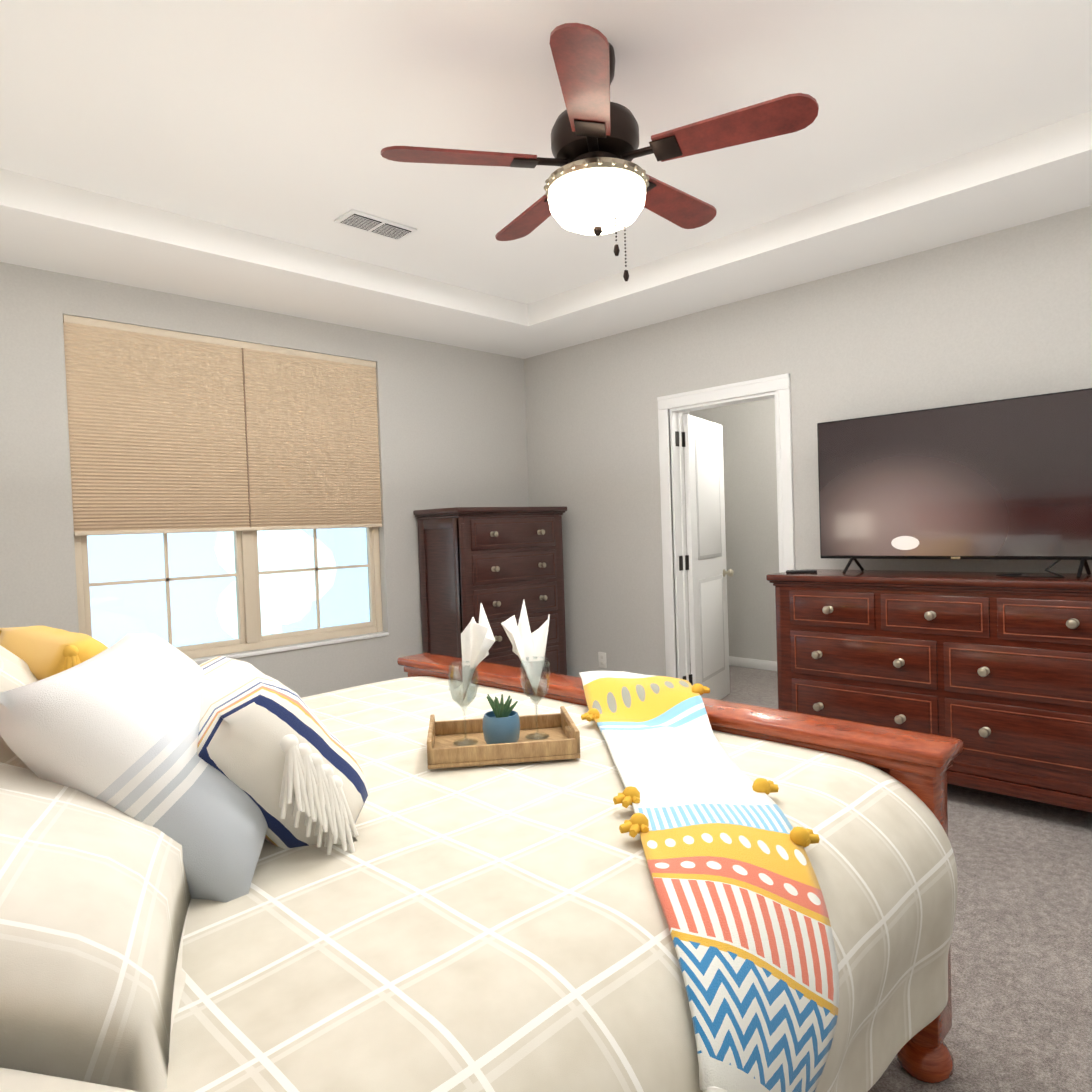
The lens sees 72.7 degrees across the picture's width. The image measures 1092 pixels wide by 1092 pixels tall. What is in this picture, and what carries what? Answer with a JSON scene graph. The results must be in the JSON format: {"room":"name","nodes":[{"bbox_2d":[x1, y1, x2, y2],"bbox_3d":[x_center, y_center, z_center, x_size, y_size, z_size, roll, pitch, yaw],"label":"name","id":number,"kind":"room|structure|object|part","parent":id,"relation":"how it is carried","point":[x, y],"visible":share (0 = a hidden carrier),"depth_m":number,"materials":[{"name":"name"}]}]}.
{"room":"bedroom","nodes":[
{"label":"bedroom","id":0,"kind":"room"},
{"bbox_2d":[0,262,528,697],"bbox_3d":[-1.735,-0.082,4.469,4.657,2.750,0.120,-3,2,-45],"label":"wall","id":1,"kind":"structure","parent":0,"point":[452,429],"depth_m":4.63,"materials":[{"name":"paint"}]},
{"bbox_2d":[63,314,381,535],"bbox_3d":[-1.781,-0.646,4.388,1.807,1.114,0.046,-3,2,-45],"label":"window shade","id":2,"kind":"object","parent":1,"relation":"attached to","point":[174,432],"visible":0.94,"depth_m":4.24,"materials":[{"name":"beige fabric"}]},
{"bbox_2d":[74,527,382,658],"bbox_3d":[-1.807,-0.289,4.436,1.815,1.830,0.067,-3,2,-45],"label":"window","id":3,"kind":"structure","parent":1,"relation":"in","point":[246,574],"depth_m":4.41,"materials":[{"name":"beige plastic"}]},
{"bbox_2d":[194,632,388,663],"bbox_3d":[-1.733,0.636,4.418,1.815,0.022,0.078,-3,2,-45],"label":"window sill","id":4,"kind":"structure","parent":1,"relation":"attached to","point":[297,647],"depth_m":4.57,"materials":[{"name":"white wood"}]},
{"bbox_2d":[0,0,1091,358],"bbox_3d":[0.182,-1.554,2.372,4.777,0.265,5.816,-3,2,-45],"label":"ceiling","id":5,"kind":"structure","parent":0,"point":[222,150],"depth_m":2.90,"materials":[{"name":"white paint"}]},
{"bbox_2d":[334,209,416,240],"bbox_3d":[-0.824,-1.555,3.603,0.360,0.016,0.170,-3,2,-45],"label":"ceiling vent","id":6,"kind":"object","parent":5,"relation":"in","point":[369,223],"visible":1,"depth_m":3.58,"materials":[{"name":"silver metal"}]},
{"bbox_2d":[381,23,818,281],"bbox_3d":[0.193,-1.200,2.403,1.234,0.734,1.281,-3,2,-45],"label":"fan","id":7,"kind":"object","parent":5,"relation":"hanging from","point":[598,182],"visible":1,"depth_m":2.24,"materials":[{"name":"brown wood"}]},
{"bbox_3d":[0.163,-1.078,2.366,0.312,0.124,0.312,-3,2,-45],"label":"globe","id":8,"kind":"part","parent":7,"relation":"part of","materials":[{"name":"white glass"}]},
{"bbox_2d":[682,398,778,661],"bbox_3d":[1.739,-0.258,5.622,1.900,2.800,2.840,-3,2,-45],"label":"wall","id":9,"kind":"structure","parent":0,"point":[750,494],"depth_m":6.70,"materials":[{"name":"paint"}]},
{"bbox_2d":[729,656,776,670],"bbox_3d":[2.368,1.063,6.238,0.014,0.085,2.600,-3,2,-45],"label":"baseboard","id":10,"kind":"structure","parent":9,"relation":"attached to","point":[753,663],"depth_m":6.71,"materials":[{"name":"white wood"}]},
{"bbox_2d":[524,206,1091,677],"bbox_3d":[1.923,-0.198,4.010,0.120,2.750,5.696,-3,2,-45],"label":"wall","id":11,"kind":"structure","parent":0,"point":[1000,314],"depth_m":4.32,"materials":[{"name":"paint"}]},
{"bbox_2d":[598,652,606,667],"bbox_3d":[0.417,0.845,5.492,0.007,0.115,0.075,-3,2,-45],"label":"electrical outlet","id":12,"kind":"object","parent":11,"relation":"attached to","point":[602,659],"visible":1,"depth_m":5.49,"materials":[{"name":"white plastic"}]},
{"bbox_2d":[683,414,733,699],"bbox_3d":[1.159,0.122,5.411,0.740,2.068,0.270,-3,2,-45],"label":"door leaf","id":13,"kind":"structure","parent":11,"relation":"in","point":[708,572],"depth_m":5.31,"materials":[{"name":"white wood"}]},
{"bbox_2d":[657,373,794,685],"bbox_3d":[1.179,0.084,4.766,0.154,2.199,0.950,-3,2,-45],"label":"door frame","id":14,"kind":"structure","parent":11,"relation":"attached to","point":[675,557],"depth_m":4.98,"materials":[{"name":"painted wood"},{"name":"metal"}]},
{"bbox_2d":[690,663,1091,1091],"bbox_3d":[0.912,1.288,3.074,6.557,0.100,5.816,-3,2,-45],"label":"floor","id":15,"kind":"structure","parent":0,"point":[1021,965],"depth_m":2.30,"materials":[{"name":"carpet"}]},
{"bbox_2d":[0,599,963,1091],"bbox_3d":[-0.551,0.598,1.709,2.378,1.450,2.354,-3,2,-45],"label":"bed","id":16,"kind":"object","parent":15,"relation":"on","point":[468,871],"visible":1,"depth_m":1.21,"materials":[{"name":"beige fabric"}]},
{"bbox_2d":[0,633,285,919],"bbox_3d":[-0.753,0.411,1.496,0.640,0.423,0.773,-3,2,-45],"label":"pillow","id":17,"kind":"object","parent":16,"relation":"on","point":[135,741],"depth_m":1.24,"materials":[{"name":"white fabric"}]},
{"bbox_2d":[426,599,580,769],"bbox_3d":[-0.124,0.345,1.968,0.463,0.386,0.444,-3,2,-45],"label":"tray","id":18,"kind":"object","parent":16,"relation":"on","point":[503,739],"depth_m":1.96,"materials":[{"name":"brown wood"}]},
{"bbox_2d":[579,670,839,1091],"bbox_3d":[0.209,0.680,1.710,1.307,0.516,1.284,-3,2,-45],"label":"throw","id":19,"kind":"object","parent":16,"relation":"on","point":[709,829],"depth_m":1.21,"materials":[{"name":"multicoloured fabric"}]},
{"bbox_2d":[413,506,566,674],"bbox_3d":[-0.343,0.475,5.349,1.038,1.495,0.539,-3,2,-45],"label":"chest","id":20,"kind":"object","parent":15,"relation":"on","point":[500,564],"visible":0.58,"depth_m":5.10,"materials":[{"name":"brown wood"}]},
{"bbox_2d":[766,569,1091,812],"bbox_3d":[1.981,0.663,3.537,0.504,1.050,1.773,-3,2,-45],"label":"dresser","id":21,"kind":"object","parent":15,"relation":"on","point":[992,671],"visible":0.83,"depth_m":3.35,"materials":[{"name":"brown wood"}]},
{"bbox_2d":[786,570,816,573],"bbox_3d":[1.373,0.137,3.984,0.160,0.018,0.044,-1,2,20],"label":"remote control","id":22,"kind":"object","parent":21,"relation":"on","point":[799,571],"visible":1,"depth_m":3.97,"materials":[{"name":"black plastic"}]},
{"bbox_2d":[817,388,1091,578],"bbox_3d":[1.952,-0.265,3.537,0.273,0.804,1.335,-3,2,-45],"label":"tv","id":23,"kind":"object","parent":21,"relation":"on","point":[1008,479],"visible":1,"depth_m":3.50,"materials":[{"name":"black plastic"}]},
{"label":"outside","id":24,"kind":"structure","parent":0,"visible":0},
{"bbox_2d":[87,528,369,646],"bbox_3d":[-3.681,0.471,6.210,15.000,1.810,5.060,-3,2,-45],"label":"window glass","id":25,"kind":"object","parent":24,"point":[215,553],"depth_m":8.53,"materials":[{"name":"white"}]}
]}

